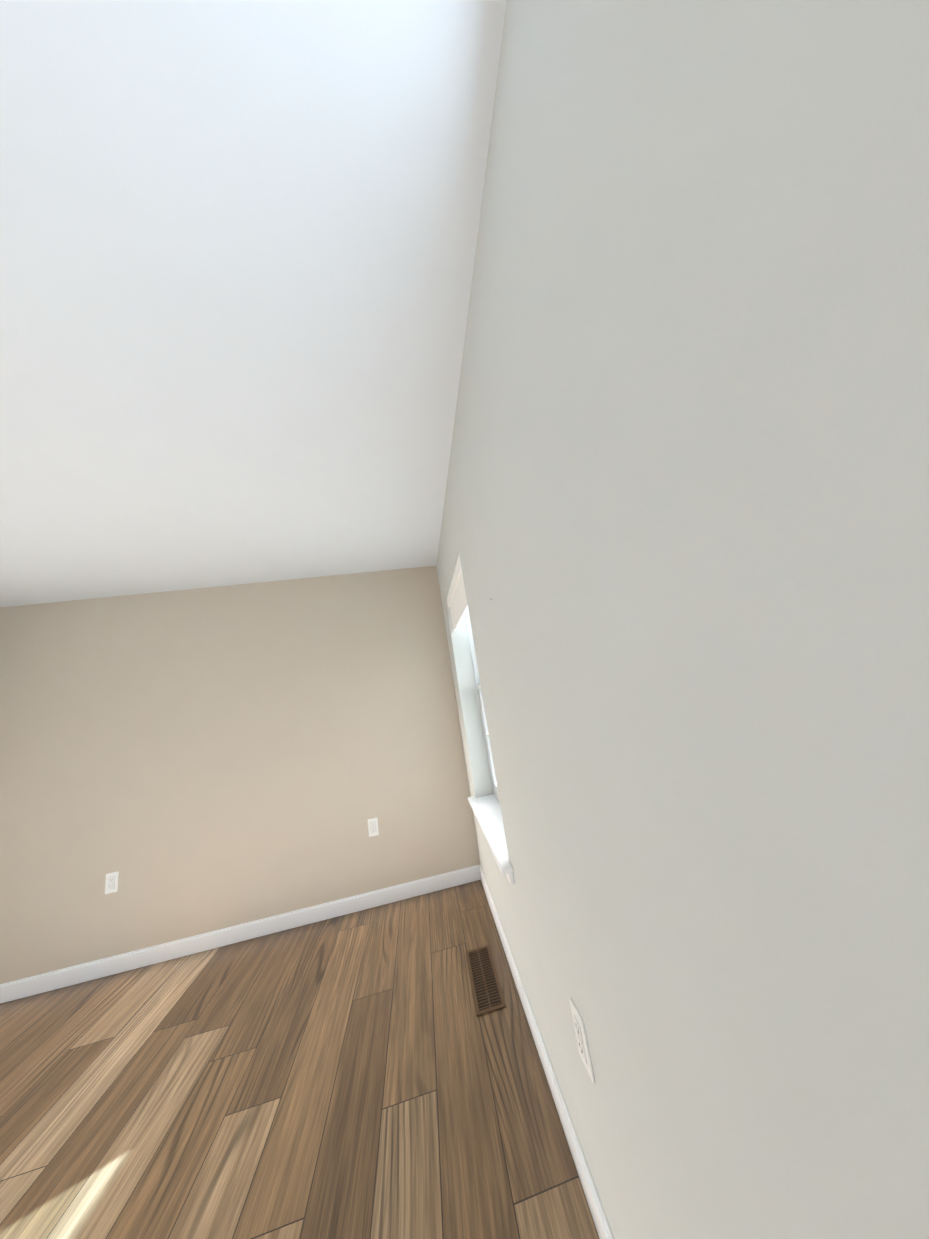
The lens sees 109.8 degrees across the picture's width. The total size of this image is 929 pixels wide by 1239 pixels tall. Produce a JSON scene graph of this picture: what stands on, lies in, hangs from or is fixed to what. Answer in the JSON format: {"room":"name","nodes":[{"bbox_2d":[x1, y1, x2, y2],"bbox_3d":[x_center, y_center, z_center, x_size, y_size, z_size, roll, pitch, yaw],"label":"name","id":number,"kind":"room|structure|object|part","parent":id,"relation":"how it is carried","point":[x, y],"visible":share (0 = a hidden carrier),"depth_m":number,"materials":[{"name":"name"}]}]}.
{"room":"empty room","nodes":[
{"label":"empty room","id":0,"kind":"room"},
{"bbox_2d":[0,566,479,983],"bbox_3d":[-2.497,1.020,2.284,5.363,2.440,0.120,-7,-12,-9],"label":"wall","id":1,"kind":"structure","parent":0,"point":[189,762],"depth_m":2.34,"materials":[{"name":"beige paint"}]},
{"bbox_2d":[105,871,118,893],"bbox_3d":[-2.261,1.687,2.093,0.070,0.115,0.008,-7,-12,-9],"label":"electrical outlet","id":2,"kind":"object","parent":1,"relation":"attached to","point":[111,883],"visible":1,"depth_m":2.09,"materials":[{"name":"white plastic"}]},
{"bbox_2d":[0,865,476,1003],"bbox_3d":[-1.477,2.036,2.116,3.240,0.093,0.014,-7,-12,-9],"label":"baseboard","id":3,"kind":"structure","parent":1,"relation":"attached to","point":[68,976],"depth_m":2.10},
{"bbox_2d":[368,818,378,836],"bbox_3d":[-0.658,1.497,2.355,0.070,0.115,0.008,-7,-12,-9],"label":"electrical outlet","id":4,"kind":"object","parent":1,"relation":"attached to","point":[373,830],"visible":1,"depth_m":2.35,"materials":[{"name":"white plastic"}]},
{"bbox_2d":[0,0,506,606],"bbox_3d":[-2.381,-0.744,0.251,5.363,0.100,4.871,-7,-12,-9],"label":"ceiling","id":5,"kind":"structure","parent":0,"point":[238,240],"depth_m":0.83,"materials":[{"name":"white paint"}]},
{"bbox_2d":[0,880,598,1238],"bbox_3d":[-1.989,1.711,-0.270,5.363,0.100,4.871,-7,-12,-9],"label":"floor","id":6,"kind":"structure","parent":0,"point":[366,1074],"depth_m":1.21,"materials":[{"name":"brown wood"}]},
{"bbox_2d":[465,945,505,1015],"bbox_3d":[0.092,1.715,1.570,0.132,0.005,0.360,-7,-12,-9],"label":"floor vent","id":7,"kind":"object","parent":6,"relation":"in","point":[488,996],"visible":1,"depth_m":1.54,"materials":[{"name":"brown metal"}]},
{"bbox_2d":[436,0,928,1238],"bbox_3d":[0.350,0.155,0.350,0.200,2.440,4.751,-7,-12,-9],"label":"wall","id":8,"kind":"structure","parent":0,"point":[684,534],"depth_m":0.31,"materials":[{"name":"beige paint"}]},
{"bbox_2d":[447,556,467,631],"bbox_3d":[-0.033,-0.130,2.047,0.056,0.270,0.852,-7,-12,-9],"label":"window blind","id":9,"kind":"object","parent":8,"relation":"attached to","point":[457,601],"visible":0.67,"depth_m":1.98,"materials":[{"name":"white fabric"}]},
{"bbox_2d":[465,609,499,801],"bbox_3d":[0.180,0.402,1.952,0.073,1.408,0.860,-7,-12,-9],"label":"window","id":10,"kind":"structure","parent":8,"relation":"in","point":[472,650],"depth_m":2.29,"materials":[{"name":"white plastic"}]},
{"bbox_3d":[0.213,0.716,1.883,0.030,0.706,0.804,-7,-12,-9],"label":"window sash","id":11,"kind":"part","parent":10,"relation":"part of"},
{"bbox_2d":[468,794,514,884],"bbox_3d":[0.175,1.134,1.780,0.175,0.075,0.970,-7,-12,-9],"label":"window sill","id":12,"kind":"structure","parent":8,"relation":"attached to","point":[487,811],"depth_m":1.71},
{"bbox_2d":[476,864,613,1238],"bbox_3d":[0.419,1.315,0.150,0.015,0.093,4.631,-7,-12,-9],"label":"baseboard","id":13,"kind":"structure","parent":8,"relation":"attached to","point":[601,1223],"depth_m":1.03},
{"bbox_2d":[569,997,594,1083],"bbox_3d":[0.279,1.003,0.783,0.008,0.115,0.070,-7,-12,-9],"label":"electrical outlet","id":14,"kind":"object","parent":8,"relation":"attached to","point":[581,1038],"visible":1,"depth_m":0.77,"materials":[{"name":"white plastic"}]}
]}

